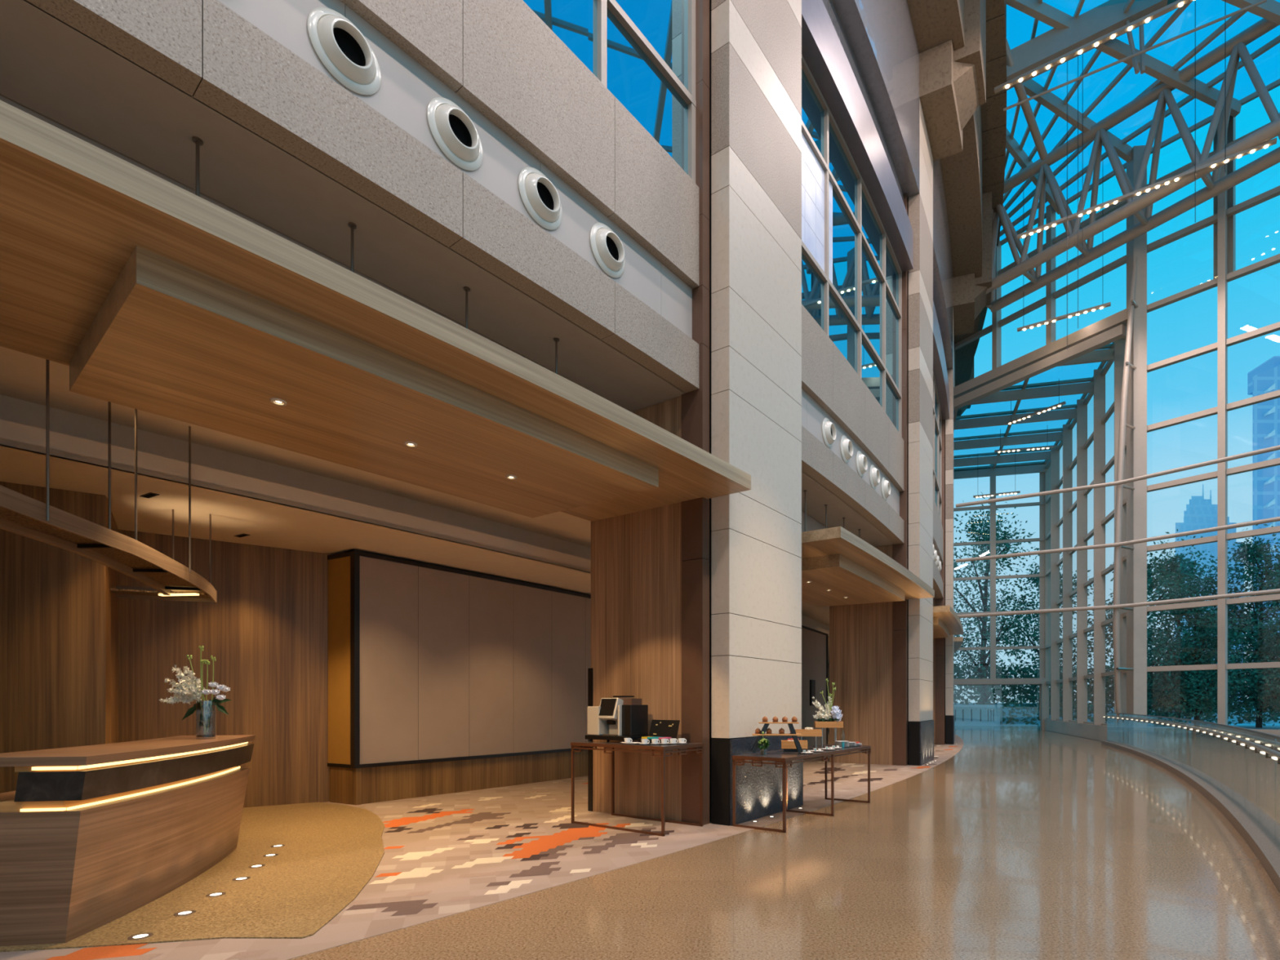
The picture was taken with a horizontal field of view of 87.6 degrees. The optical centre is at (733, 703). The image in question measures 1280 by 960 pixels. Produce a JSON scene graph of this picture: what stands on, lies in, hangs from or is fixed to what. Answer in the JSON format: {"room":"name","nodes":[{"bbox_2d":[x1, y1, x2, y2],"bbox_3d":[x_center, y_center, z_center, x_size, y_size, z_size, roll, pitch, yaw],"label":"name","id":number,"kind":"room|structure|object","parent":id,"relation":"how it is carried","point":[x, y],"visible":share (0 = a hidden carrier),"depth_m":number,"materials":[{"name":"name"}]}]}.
{"room":"hotel lobby","nodes":[
{"label":"hotel lobby","id":0,"kind":"room"},
{"bbox_2d":[0,481,118,793],"bbox_3d":[-9.474,-0.400,6.605,4.961,3.800,1.811,0,0,-35],"label":"wall","id":1,"kind":"structure","parent":0,"point":[59,611],"depth_m":7.05,"materials":[{"name":"brown wood"}]},
{"bbox_2d":[118,528,330,807],"bbox_3d":[-7.345,-0.400,9.370,2.780,3.800,0.200,0,0,-37],"label":"wall","id":2,"kind":"structure","parent":0,"point":[266,630],"depth_m":9.52,"materials":[{"name":"brown wood"}]},
{"bbox_2d":[0,0,685,412],"bbox_3d":[-3.026,-3.930,5.702,1.035,0.060,7.235,0,0,36],"label":"ceiling","id":3,"kind":"structure","parent":0,"point":[48,67],"depth_m":4.99,"materials":[{"name":"beige paint"}]},
{"bbox_2d":[0,100,751,521],"bbox_3d":[-2.716,-3.114,5.952,5.967,1.573,6.832,0,0,0],"label":"canopy","id":4,"kind":"object","parent":3,"relation":"hanging from","point":[278,402],"depth_m":4.60,"materials":[{"name":"wood"}]},
{"bbox_2d":[23,0,698,392],"bbox_3d":[-2.821,-8.150,5.613,1.458,8.500,6.977,0,0,36],"label":"wall","id":5,"kind":"structure","parent":0,"point":[530,101],"depth_m":5.66,"materials":[{"name":"stone"}]},
{"bbox_2d":[307,7,381,95],"bbox_3d":[-2.821,-4.810,4.843,0.116,0.510,0.510,0,0,37],"label":"air vent","id":6,"kind":"object","parent":5,"relation":"in","point":[331,34],"visible":1,"depth_m":4.83,"materials":[{"name":"white plastic"}]},
{"bbox_2d":[426,97,483,170],"bbox_3d":[-2.303,-4.810,5.548,0.116,0.510,0.510,0,0,36],"label":"air vent","id":7,"kind":"object","parent":5,"relation":"in","point":[452,130],"visible":1,"depth_m":5.52,"materials":[{"name":"white plastic"}]},
{"bbox_2d":[518,166,562,230],"bbox_3d":[-1.793,-4.810,6.260,0.116,0.510,0.510,0,0,35],"label":"air vent","id":8,"kind":"object","parent":5,"relation":"in","point":[540,197],"visible":1,"depth_m":6.22,"materials":[{"name":"white plastic"}]},
{"bbox_2d":[589,222,625,277],"bbox_3d":[-1.290,-4.810,6.977,0.116,0.510,0.510,0,0,35],"label":"air vent","id":9,"kind":"object","parent":5,"relation":"in","point":[607,249],"visible":1,"depth_m":6.93,"materials":[{"name":"white plastic"}]},
{"bbox_2d":[522,0,696,182],"bbox_3d":[-2.527,-8.445,5.398,0.189,4.130,6.952,0,0,36],"label":"window","id":10,"kind":"structure","parent":5,"relation":"in","point":[642,52],"depth_m":7.50,"materials":[{"name":"glass"}]},
{"bbox_2d":[0,93,827,532],"bbox_3d":[2.111,-3.430,20.325,5.029,1.140,53.692,0,0,24],"label":"wall","id":11,"kind":"structure","parent":0,"point":[811,524],"depth_m":5.19,"materials":[{"name":"beige paint"}]},
{"bbox_2d":[0,437,829,664],"bbox_3d":[-3.608,-2.330,22.929,12.798,0.060,51.986,0,0,24],"label":"ceiling","id":12,"kind":"structure","parent":0,"point":[273,524],"depth_m":8.42,"materials":[{"name":"paint"}]},
{"bbox_2d":[0,419,829,638],"bbox_3d":[0.019,-2.410,21.278,4.825,0.220,51.986,0,0,24],"label":"cove","id":13,"kind":"object","parent":12,"relation":"attached to","point":[65,443],"visible":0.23,"depth_m":7.41,"materials":[{"name":"paint"}]},
{"bbox_2d":[0,346,829,631],"bbox_3d":[0.959,-2.890,20.850,7.601,0.060,53.707,0,0,24],"label":"ceiling","id":14,"kind":"structure","parent":0,"point":[22,375],"depth_m":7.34,"materials":[{"name":"paint"}]},
{"bbox_2d":[0,359,217,602],"bbox_3d":[-5.752,-2.052,5.984,1.040,1.616,4.529,0,0,-27],"label":"pendant light","id":15,"kind":"object","parent":14,"relation":"hanging from","point":[169,580],"visible":0.93,"depth_m":5.76,"materials":[{"name":"brown metal"}]},
{"bbox_2d":[327,549,591,804],"bbox_3d":[-3.253,-0.400,13.931,0.752,3.800,9.691,0,0,33],"label":"wall","id":16,"kind":"structure","parent":0,"point":[442,680],"depth_m":10.95,"materials":[{"name":"fabric"}]},
{"bbox_2d":[0,729,963,959],"bbox_3d":[-1.661,1.646,22.042,17.077,0.302,55.030,0,0,24],"label":"carpet","id":17,"kind":"structure","parent":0,"point":[446,855],"depth_m":6.72,"materials":[{"name":"carpet"}]},
{"bbox_2d":[570,740,703,836],"bbox_3d":[-1.205,0.990,8.192,1.523,1.020,0.774,0,0,34],"label":"buffet table","id":18,"kind":"object","parent":17,"relation":"on","point":[607,744],"visible":0.96,"depth_m":8.06,"materials":[{"name":"metal"}]},
{"bbox_2d":[585,695,648,742],"bbox_3d":[-1.484,0.188,8.413,0.720,0.585,0.420,0,0,34],"label":"coffee machine","id":19,"kind":"object","parent":18,"relation":"on","point":[612,720],"visible":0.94,"depth_m":8.27,"materials":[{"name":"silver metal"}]},
{"bbox_2d":[638,737,670,743],"bbox_3d":[-0.936,0.453,8.081,0.440,0.055,0.200,0,0,34],"label":"cups","id":20,"kind":"object","parent":18,"relation":"on","point":[650,739],"depth_m":8.00,"materials":[{"name":"white ceramic"}]},
{"bbox_2d":[638,720,679,743],"bbox_3d":[-0.915,0.339,8.112,0.440,0.281,0.275,0,0,34],"label":"box","id":21,"kind":"object","parent":18,"relation":"on","point":[660,729],"visible":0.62,"depth_m":8.16,"materials":[{"name":"black metal"}]},
{"bbox_2d":[587,0,803,826],"bbox_3d":[0.098,-9.500,9.174,3.628,22.000,2.252,0,0,34],"label":"stone column","id":22,"kind":"structure","parent":17,"relation":"on","point":[696,603],"depth_m":8.60,"materials":[{"name":"stone"}]},
{"bbox_2d":[829,0,986,765],"bbox_3d":[4.550,-9.500,17.086,3.597,22.000,2.251,0,0,26],"label":"stone column","id":23,"kind":"structure","parent":17,"relation":"on","point":[881,654],"depth_m":16.26,"materials":[{"name":"stone"}]},
{"bbox_2d":[932,191,991,744],"bbox_3d":[8.028,-9.500,25.475,3.597,22.000,2.251,0,0,19],"label":"stone column","id":24,"kind":"structure","parent":17,"relation":"on","point":[970,297],"depth_m":24.43,"materials":[{"name":"stone"}]},
{"bbox_2d":[986,17,1279,312],"bbox_3d":[14.152,-17.555,19.997,1.683,4.231,15.244,0,0,-38],"label":"roof truss","id":25,"kind":"object","parent":24,"relation":"attached to","point":[1236,47],"visible":0.84,"depth_m":21.22,"materials":[{"name":"metal"}]},
{"bbox_2d":[991,212,999,279],"bbox_3d":[9.980,-17.793,25.300,0.690,3.240,0.236,0,0,-26],"label":"strut","id":26,"kind":"object","parent":25,"relation":"attached to","point":[996,220],"visible":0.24,"depth_m":25.20,"materials":[{"name":"paint"}]},
{"bbox_2d":[1017,186,1111,331],"bbox_3d":[12.068,-16.801,24.200,3.071,5.397,0.120,0,0,31],"label":"light bar","id":27,"kind":"object","parent":25,"relation":"hanging from","point":[1107,304],"visible":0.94,"depth_m":24.32,"materials":[{"name":"paint"}]},
{"bbox_2d":[1017,137,1276,239],"bbox_3d":[12.225,-15.534,20.100,6.699,0.128,0.120,0,0,35],"label":"light bar","id":28,"kind":"object","parent":25,"relation":"attached to","point":[1273,141],"visible":0.97,"depth_m":19.83,"materials":[{"name":"paint"}]},
{"bbox_2d":[953,360,973,416],"bbox_3d":[10.489,-9.500,34.217,3.597,22.000,2.251,0,0,12],"label":"stone column","id":29,"kind":"structure","parent":17,"relation":"on","point":[962,410],"depth_m":33.21,"materials":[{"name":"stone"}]},
{"bbox_2d":[0,725,1279,959],"bbox_3d":[4.619,1.644,19.895,20.076,0.312,59.882,0,0,24],"label":"floor","id":30,"kind":"structure","parent":0,"point":[1027,842],"depth_m":5.41,"materials":[{"name":"beige stone"}]},
{"bbox_2d":[0,734,255,946],"bbox_3d":[-5.059,0.909,5.475,1.187,1.158,3.177,0,0,-20],"label":"reception desk","id":31,"kind":"object","parent":30,"relation":"on","point":[91,836],"visible":1,"depth_m":4.44,"materials":[{"name":"brown wood"}]},
{"bbox_2d":[0,734,255,766],"bbox_3d":[-4.891,0.358,5.534,0.840,0.056,3.157,0,0,-18],"label":"countertop","id":32,"kind":"structure","parent":31,"relation":"on","point":[86,755],"depth_m":4.74,"materials":[{"name":"brown wood"}]},
{"bbox_2d":[196,706,216,739],"bbox_3d":[-4.994,0.150,6.250,0.152,0.360,0.152,0,0,0],"label":"glass vase","id":33,"kind":"object","parent":31,"relation":"on","point":[209,735],"visible":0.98,"depth_m":6.23,"materials":[{"name":"glass"}]},
{"bbox_2d":[159,645,231,734],"bbox_3d":[-5.067,-0.126,6.241,0.639,0.858,0.244,0,0,6],"label":"flower bouquet","id":34,"kind":"object","parent":33,"relation":"in","point":[189,686],"visible":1,"depth_m":6.24,"materials":[{"name":"white plant"}]},
{"bbox_2d":[127,933,153,940],"bbox_3d":[-3.791,1.486,4.221,0.124,0.004,0.124,0,0,0],"label":"uplight","id":35,"kind":"object","parent":30,"relation":"on","point":[142,935],"visible":1,"depth_m":4.21,"materials":[{"name":"metal"}]},
{"bbox_2d":[732,743,871,832],"bbox_3d":[1.035,1.065,9.035,0.754,0.870,2.760,0,0,32],"label":"buffet table","id":36,"kind":"object","parent":30,"relation":"on","point":[778,756],"visible":0.88,"depth_m":8.34,"materials":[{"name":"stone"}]},
{"bbox_2d":[757,731,769,755],"bbox_3d":[0.375,0.482,8.100,0.165,0.295,0.164,0,0,33],"label":"potted plant","id":37,"kind":"object","parent":36,"relation":"on","point":[763,741],"visible":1,"depth_m":8.07,"materials":[{"name":"green plant"}]},
{"bbox_2d":[751,721,803,753],"bbox_3d":[0.544,0.423,8.296,0.647,0.392,0.205,0,0,0],"label":"stand","id":38,"kind":"object","parent":36,"relation":"on","point":[790,725],"visible":0.98,"depth_m":8.21,"materials":[{"name":"brown wood"}]},
{"bbox_2d":[781,740,807,751],"bbox_3d":[0.805,0.557,8.729,0.340,0.145,0.220,0,0,3],"label":"box","id":39,"kind":"object","parent":36,"relation":"on","point":[788,746],"visible":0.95,"depth_m":8.62,"materials":[{"name":"brown wood"}]},
{"bbox_2d":[795,728,822,748],"bbox_3d":[1.041,0.492,9.174,0.360,0.275,0.220,0,0,3],"label":"stand","id":40,"kind":"object","parent":36,"relation":"on","point":[815,732],"visible":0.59,"depth_m":9.06,"materials":[{"name":"brown wood"}]},
{"bbox_2d":[813,720,843,746],"bbox_3d":[1.400,0.443,9.708,0.400,0.375,0.240,0,0,2],"label":"stand","id":41,"kind":"object","parent":36,"relation":"on","point":[835,725],"visible":0.91,"depth_m":9.59,"materials":[{"name":"brown wood"}]},
{"bbox_2d":[812,678,842,721],"bbox_3d":[1.382,-0.045,9.700,0.452,0.665,0.263,0,0,7],"label":"flower arrangement","id":42,"kind":"object","parent":41,"relation":"on","point":[824,716],"visible":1,"depth_m":9.69,"materials":[{"name":"white plant"}]},
{"bbox_2d":[1101,740,1279,893],"bbox_3d":[4.773,1.435,7.723,2.614,0.130,38.571,0,0,32],"label":"kerb","id":43,"kind":"object","parent":30,"relation":"on","point":[1267,851],"visible":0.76,"depth_m":8.20,"materials":[{"name":"brown stone"}]},
{"bbox_2d":[1112,255,1137,721],"bbox_3d":[13.360,-7.349,22.534,1.365,18.320,0.648,0,0,-44],"label":"column","id":44,"kind":"structure","parent":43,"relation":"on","point":[1121,455],"depth_m":22.23,"materials":[{"name":"metal"}]},
{"bbox_2d":[955,444,1279,507],"bbox_3d":[17.814,-7.370,16.445,25.021,0.127,1.409,0,0,43],"label":"tube","id":45,"kind":"object","parent":44,"relation":"attached to","point":[1276,447],"visible":1,"depth_m":21.74,"materials":[{"name":"paint"}]},
{"bbox_2d":[955,516,1279,562],"bbox_3d":[17.814,-5.320,16.445,25.021,0.127,1.409,0,0,43],"label":"tube","id":46,"kind":"object","parent":44,"relation":"attached to","point":[1277,518],"visible":1,"depth_m":21.73,"materials":[{"name":"paint"}]},
{"bbox_2d":[957,588,1279,617],"bbox_3d":[17.814,-3.250,16.445,25.021,0.127,1.409,0,0,43],"label":"tube","id":47,"kind":"object","parent":44,"relation":"attached to","point":[1277,590],"visible":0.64,"depth_m":21.72,"materials":[{"name":"paint"}]},
{"bbox_2d":[800,625,827,746],"bbox_3d":[2.096,-0.380,19.428,0.521,3.760,4.823,0,0,30],"label":"wall partition","id":48,"kind":"structure","parent":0,"point":[814,663],"depth_m":19.97,"materials":[{"name":"fabric"}]},
{"bbox_2d":[809,680,815,705],"bbox_3d":[2.385,-0.335,19.824,0.047,0.770,0.420,0,0,25],"label":"wall frame","id":49,"kind":"object","parent":48,"relation":"attached to","point":[812,682],"visible":0.96,"depth_m":19.74,"materials":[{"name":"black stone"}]},
{"bbox_2d":[801,471,894,546],"bbox_3d":[1.853,-3.930,13.274,1.035,0.060,7.235,0,0,29],"label":"ceiling","id":50,"kind":"structure","parent":0,"point":[816,495],"depth_m":13.48,"materials":[{"name":"beige paint"}]},
{"bbox_2d":[800,489,934,607],"bbox_3d":[2.132,-3.120,13.559,2.646,1.560,6.518,0,0,29],"label":"canopy","id":51,"kind":"object","parent":50,"relation":"hanging from","point":[836,559],"visible":0.71,"depth_m":12.46,"materials":[{"name":"brown wood"}]},
{"bbox_2d":[800,0,913,544],"bbox_3d":[2.068,-8.150,13.210,1.458,8.500,6.977,0,0,29],"label":"wall","id":52,"kind":"structure","parent":0,"point":[832,389],"depth_m":12.29,"materials":[{"name":"stone"}]},
{"bbox_2d":[822,417,836,448],"bbox_3d":[1.719,-4.810,11.688,0.116,0.510,0.510,0,0,30],"label":"air vent","id":53,"kind":"object","parent":52,"relation":"in","point":[828,429],"visible":1,"depth_m":11.58,"materials":[{"name":"white plastic"}]},
{"bbox_2d":[840,435,853,463],"bbox_3d":[2.159,-4.810,12.445,0.116,0.510,0.510,0,0,30],"label":"air vent","id":54,"kind":"object","parent":52,"relation":"in","point":[846,445],"visible":1,"depth_m":12.34,"materials":[{"name":"white metal"}]},
{"bbox_2d":[801,54,902,436],"bbox_3d":[2.385,-8.445,13.031,0.189,4.130,6.952,0,0,29],"label":"window","id":55,"kind":"structure","parent":52,"relation":"in","point":[860,312],"depth_m":12.91,"materials":[{"name":"glass"}]},
{"bbox_2d":[801,132,832,283],"bbox_3d":[1.383,-8.425,11.234,0.013,1.870,1.601,0,0,31],"label":"window blind","id":56,"kind":"object","parent":55,"relation":"attached to","point":[812,172],"visible":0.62,"depth_m":11.19,"materials":[{"name":"white fabric"}]},
{"bbox_2d":[855,450,867,477],"bbox_3d":[2.590,-4.810,13.207,0.116,0.510,0.510,0,0,29],"label":"air vent","id":57,"kind":"object","parent":52,"relation":"in","point":[861,460],"visible":0.99,"depth_m":13.09,"materials":[{"name":"white metal"}]},
{"bbox_2d":[869,464,879,489],"bbox_3d":[3.013,-4.810,13.974,0.116,0.510,0.510,0,0,29],"label":"air vent","id":58,"kind":"object","parent":52,"relation":"in","point":[874,474],"visible":1,"depth_m":13.86,"materials":[{"name":"white metal"}]},
{"bbox_2d":[880,476,890,500],"bbox_3d":[3.426,-4.810,14.745,0.116,0.510,0.510,0,0,28],"label":"air vent","id":59,"kind":"object","parent":52,"relation":"in","point":[885,485],"visible":0.99,"depth_m":14.62,"materials":[{"name":"white metal"}]},
{"bbox_2d":[831,0,952,369],"bbox_3d":[3.236,-16.450,19.814,5.594,8.100,54.772,0,0,24],"label":"wall","id":60,"kind":"structure","parent":0,"point":[880,34],"depth_m":14.49,"materials":[{"name":"stone"}]},
{"bbox_2d":[933,301,949,598],"bbox_3d":[6.023,-8.150,21.332,1.458,8.500,6.977,0,0,23],"label":"wall","id":61,"kind":"structure","parent":0,"point":[940,369],"depth_m":21.45,"materials":[{"name":"stone"}]},
{"bbox_2d":[933,372,942,523],"bbox_3d":[6.359,-8.445,21.192,0.189,4.130,6.952,0,0,23],"label":"window","id":62,"kind":"structure","parent":61,"relation":"in","point":[937,420],"depth_m":22.68,"materials":[{"name":"paint"}]},
{"bbox_2d":[906,0,982,386],"bbox_3d":[3.947,-16.275,19.490,6.035,1.050,55.485,0,0,24],"label":"ceiling","id":63,"kind":"structure","parent":0,"point":[935,23],"depth_m":19.84,"materials":[{"name":"concrete"}]},
{"bbox_2d":[963,0,982,191],"bbox_3d":[4.364,-18.600,19.300,5.119,3.800,55.485,0,0,24],"label":"wall","id":64,"kind":"structure","parent":0,"point":[979,108],"depth_m":20.70,"materials":[{"name":"concrete"}]},
{"bbox_2d":[953,200,1126,386],"bbox_3d":[10.432,-16.300,27.851,0.340,5.600,12.498,0,0,-36],"label":"window","id":65,"kind":"structure","parent":64,"relation":"in","point":[1051,295],"depth_m":25.36,"materials":[{"name":"paint"}]},
{"bbox_2d":[974,0,1006,354],"bbox_3d":[4.729,-18.900,19.195,5.866,0.200,56.103,0,0,24],"label":"ceiling","id":66,"kind":"structure","parent":0,"point":[993,118],"depth_m":20.94,"materials":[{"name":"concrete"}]},
{"bbox_2d":[953,460,1050,684],"bbox_3d":[12.943,-7.558,39.156,10.803,12.884,0.250,0,0,15],"label":"window","id":67,"kind":"structure","parent":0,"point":[993,506],"depth_m":38.33,"materials":[{"name":"paint"}]},
{"bbox_2d":[953,324,1126,479],"bbox_3d":[11.022,-13.610,31.775,10.506,0.640,15.506,0,0,15],"label":"ceiling","id":68,"kind":"structure","parent":0,"point":[1103,355],"depth_m":31.86,"materials":[{"name":"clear glass"}]},
{"bbox_2d":[994,429,1053,452],"bbox_3d":[14.476,-13.223,32.900,2.727,1.155,0.120,0,0,13],"label":"light bar","id":69,"kind":"object","parent":68,"relation":"hanging from","point":[1044,446],"visible":1,"depth_m":32.89,"materials":[{"name":"paint"}]},
{"bbox_2d":[1004,400,1066,425],"bbox_3d":[13.041,-13.098,28.600,0.120,1.204,2.616,0,0,-40],"label":"light bar","id":70,"kind":"object","parent":68,"relation":"hanging from","point":[1062,403],"visible":1,"depth_m":28.58,"materials":[{"name":"paint"}]},
{"bbox_2d":[953,307,1128,410],"bbox_3d":[10.292,-13.260,27.853,0.487,0.960,12.118,0,0,-36],"label":"beam","id":71,"kind":"structure","parent":68,"relation":"attached to","point":[1110,329],"depth_m":25.30,"materials":[{"name":"metal"}]},
{"bbox_2d":[1044,719,1115,741],"bbox_3d":[15.969,1.185,30.435,0.250,0.630,15.404,0,0,15],"label":"wall","id":72,"kind":"structure","parent":0,"point":[1097,732],"depth_m":29.54,"materials":[{"name":"stone"}]},
{"bbox_2d":[953,678,1048,730],"bbox_3d":[12.911,0.010,39.035,10.503,2.980,0.500,0,0,15],"label":"door frame","id":73,"kind":"structure","parent":72,"relation":"attached to","point":[962,681],"depth_m":37.83,"materials":[{"name":"paint"}]},
{"bbox_2d":[1039,145,1279,845],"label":"window","id":74,"kind":"structure","parent":72,"relation":"in","point":[1100,418],"depth_m":22.89,"materials":[{"name":"paint"}]},
{"bbox_2d":[998,0,1279,245],"bbox_3d":[14.571,-19.885,13.981,44.243,2.430,36.020,0,0,0],"label":"ceiling","id":75,"kind":"structure","parent":0,"point":[1040,11],"depth_m":20.80,"materials":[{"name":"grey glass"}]},
{"bbox_2d":[1066,61,1067,350],"bbox_3d":[10.374,-15.750,20.500,0.017,9.500,0.017,0,0,0],"label":"hanging cable","id":76,"kind":"object","parent":75,"relation":"hanging from","point":[1067,61],"visible":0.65,"depth_m":20.49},
{"bbox_2d":[1077,56,1078,328],"bbox_3d":[10.549,-16.000,20.200,0.017,9.000,0.017,0,0,0],"label":"hanging cable","id":77,"kind":"object","parent":75,"relation":"hanging from","point":[1077,56],"visible":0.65,"depth_m":20.19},
{"bbox_2d":[1082,53,1083,258],"bbox_3d":[10.586,-17.000,20.000,0.017,7.000,0.017,0,0,0],"label":"hanging cable","id":78,"kind":"object","parent":75,"relation":"hanging from","point":[1082,54],"visible":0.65,"depth_m":19.99,"materials":[{"name":"grey metal"}]},
{"bbox_2d":[1003,0,1266,111],"bbox_3d":[11.183,-19.785,19.202,6.952,3.203,1.131,0,0,19],"label":"girder","id":79,"kind":"object","parent":75,"relation":"hanging from","point":[1108,16],"visible":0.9,"depth_m":19.51,"materials":[{"name":"metal"}]},
{"bbox_2d":[1005,36,1017,77],"bbox_3d":[8.091,-20.163,19.950,1.747,1.832,0.238,0,0,-35],"label":"strut","id":80,"kind":"object","parent":79,"relation":"attached to","point":[1010,60],"visible":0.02,"depth_m":20.09,"materials":[{"name":"paint"}]},
{"bbox_2d":[1013,81,1047,159],"bbox_3d":[9.688,-19.035,21.500,0.235,0.817,2.954,0,0,41],"label":"strut","id":81,"kind":"object","parent":79,"relation":"attached to","point":[1021,94],"visible":0.76,"depth_m":21.46,"materials":[{"name":"paint"}]},
{"bbox_2d":[994,0,1193,93],"bbox_3d":[9.762,-17.953,17.983,5.038,0.236,0.120,0,0,34],"label":"light bar","id":82,"kind":"object","parent":79,"relation":"attached to","point":[1178,3],"visible":1,"depth_m":17.93,"materials":[{"name":"paint"}]},
{"bbox_2d":[1195,0,1195,222],"bbox_3d":[12.950,-16.750,18.500,0.017,6.500,0.017,0,0,0],"label":"hanging cable","id":83,"kind":"object","parent":75,"relation":"hanging from","point":[1195,0],"visible":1,"depth_m":18.49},
{"bbox_2d":[1225,0,1226,172],"bbox_3d":[13.418,-17.250,18.000,0.017,5.500,0.017,0,0,0],"label":"hanging cable","id":84,"kind":"object","parent":75,"relation":"hanging from","point":[1225,0],"visible":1,"depth_m":18.00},
{"bbox_3d":[5.771,-3.930,21.366,3.639,0.060,7.003,0,0,0],"label":"ceiling","id":85,"kind":"structure","parent":0,"visible":0},
{"bbox_2d":[933,605,963,638],"bbox_3d":[6.045,-3.120,21.686,2.646,1.560,6.518,0,0,22],"label":"canopy","id":86,"kind":"object","parent":85,"relation":"hanging from","point":[946,622],"visible":0.14,"depth_m":20.37,"materials":[{"name":"brown wood"}]},
{"bbox_3d":[8.729,-3.930,29.867,2.871,0.060,7.177,0,0,0],"label":"ceiling","id":87,"kind":"structure","parent":0,"visible":0},
{"bbox_2d":[953,636,963,653],"bbox_3d":[8.969,-3.120,30.220,2.646,1.560,6.518,0,0,16],"label":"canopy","id":88,"kind":"object","parent":87,"relation":"hanging from","point":[957,641],"visible":0.08,"depth_m":27.53,"materials":[{"name":"brown wood"}]},
{"label":"outside","id":89,"kind":"structure","parent":0,"visible":0},
{"bbox_2d":[1014,723,1279,729],"bbox_3d":[150.000,1.950,300.000,600.000,0.001,520.000,0,0,0],"label":"ground","id":90,"kind":"structure","parent":89,"point":[1251,726],"depth_m":58.17,"materials":[{"name":"grey concrete"}]},
{"bbox_2d":[953,491,1062,704],"bbox_3d":[19.895,-7.364,52.062,10.368,18.644,11.148,0,0,-39],"label":"tree","id":91,"kind":"object","parent":90,"relation":"on","point":[982,657],"visible":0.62,"depth_m":51.43,"materials":[{"name":"green plant"}]},
{"bbox_2d":[987,547,1113,719],"bbox_3d":[26.616,-5.752,55.862,11.184,15.417,10.602,0,0,-15],"label":"tree","id":92,"kind":"object","parent":90,"relation":"on","point":[1034,580],"visible":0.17,"depth_m":55.56,"materials":[{"name":"green plant"}]},
{"bbox_2d":[953,662,1201,725],"bbox_3d":[20.950,-0.546,49.737,26.597,5.320,6.023,0,0,1],"label":"hedge","id":93,"kind":"object","parent":90,"relation":"on","point":[957,669],"visible":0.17,"depth_m":49.70,"materials":[{"name":"green plant"}]},
{"bbox_2d":[953,702,1279,723],"bbox_3d":[47.000,0.925,66.200,66.000,2.050,0.400,0,0,0],"label":"wall","id":94,"kind":"structure","parent":90,"relation":"on","point":[1006,710],"depth_m":66.00,"materials":[{"name":"grey concrete"}]},
{"bbox_2d":[1075,541,1208,716],"bbox_3d":[29.832,-5.044,48.897,8.304,14.000,9.090,0,0,28],"label":"tree","id":95,"kind":"object","parent":90,"relation":"on","point":[1149,579],"visible":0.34,"depth_m":47.95,"materials":[{"name":"green plant"}]},
{"bbox_2d":[1048,675,1279,725],"bbox_3d":[46.998,-0.408,58.825,38.818,5.217,6.607,0,0,0],"label":"hedge","id":96,"kind":"object","parent":90,"relation":"on","point":[1240,720],"visible":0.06,"depth_m":58.16,"materials":[{"name":"green plant"}]},
{"bbox_2d":[1105,528,1267,719],"bbox_3d":[37.214,-6.220,55.139,12.036,16.344,10.735,0,0,4],"label":"tree","id":97,"kind":"object","parent":90,"relation":"on","point":[1170,562],"visible":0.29,"depth_m":53.88,"materials":[{"name":"green plant"}]},
{"bbox_2d":[1146,586,1258,722],"bbox_3d":[32.819,-3.183,47.099,7.355,10.268,7.230,0,0,39],"label":"tree","id":98,"kind":"object","parent":90,"relation":"on","point":[1191,704],"visible":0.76,"depth_m":46.39,"materials":[{"name":"green plant"}]},
{"bbox_2d":[1173,484,1244,702],"bbox_3d":[201.214,-46.159,283.000,41.883,95.318,26.000,0,0,0],"label":"stepped tower","id":99,"kind":"structure","parent":90,"relation":"on","point":[1200,513],"depth_m":272.03,"materials":[{"name":"blue glass"}]},
{"bbox_2d":[1191,523,1279,728],"bbox_3d":[43.218,-6.419,53.851,10.336,16.749,10.079,0,0,6],"label":"tree","id":100,"kind":"object","parent":90,"relation":"on","point":[1261,553],"visible":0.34,"depth_m":53.89,"materials":[{"name":"green plant"}]},
{"bbox_2d":[1214,570,1279,719],"bbox_3d":[41.026,-4.256,47.884,10.298,12.426,9.817,0,0,20],"label":"tree","id":101,"kind":"object","parent":90,"relation":"on","point":[1266,693],"visible":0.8,"depth_m":48.55,"materials":[{"name":"green plant"}]},
{"bbox_2d":[1239,542,1279,694],"bbox_3d":[45.779,-7.603,49.400,12.363,19.114,12.180,0,0,-24],"label":"tree","id":102,"kind":"object","parent":90,"relation":"on","point":[1277,543],"visible":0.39,"depth_m":51.44,"materials":[{"name":"green plant"}]},
{"bbox_2d":[1247,355,1279,657],"bbox_3d":[207.359,-40.569,244.200,52.758,168.842,31.600,0,0,0],"label":"office tower","id":103,"kind":"structure","parent":90,"relation":"on","point":[1264,378],"depth_m":230.03,"materials":[{"name":"blue glass"}]},
{"bbox_3d":[25.581,3.945,10.918,22.862,6.110,24.474,0,0,0],"label":"wall","id":104,"kind":"structure","parent":0,"visible":0},
{"bbox_2d":[1146,111,1279,735],"bbox_3d":[25.465,-9.072,10.823,0.680,20.055,33.372,0,0,-43],"label":"window","id":105,"kind":"structure","parent":104,"relation":"in","point":[1222,215],"depth_m":21.03,"materials":[{"name":"paint"}]},
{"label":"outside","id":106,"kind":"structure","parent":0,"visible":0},
{"bbox_3d":[13.000,1.715,45.850,18.000,0.370,14.300,0,0,0],"label":"floor","id":107,"kind":"structure","parent":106,"visible":0},
{"bbox_2d":[953,704,1002,725],"bbox_3d":[15.891,0.800,46.170,5.762,1.500,0.340,0,0,0],"label":"wall","id":108,"kind":"structure","parent":107,"relation":"on","point":[964,714],"depth_m":46.00,"materials":[{"name":"glass"}]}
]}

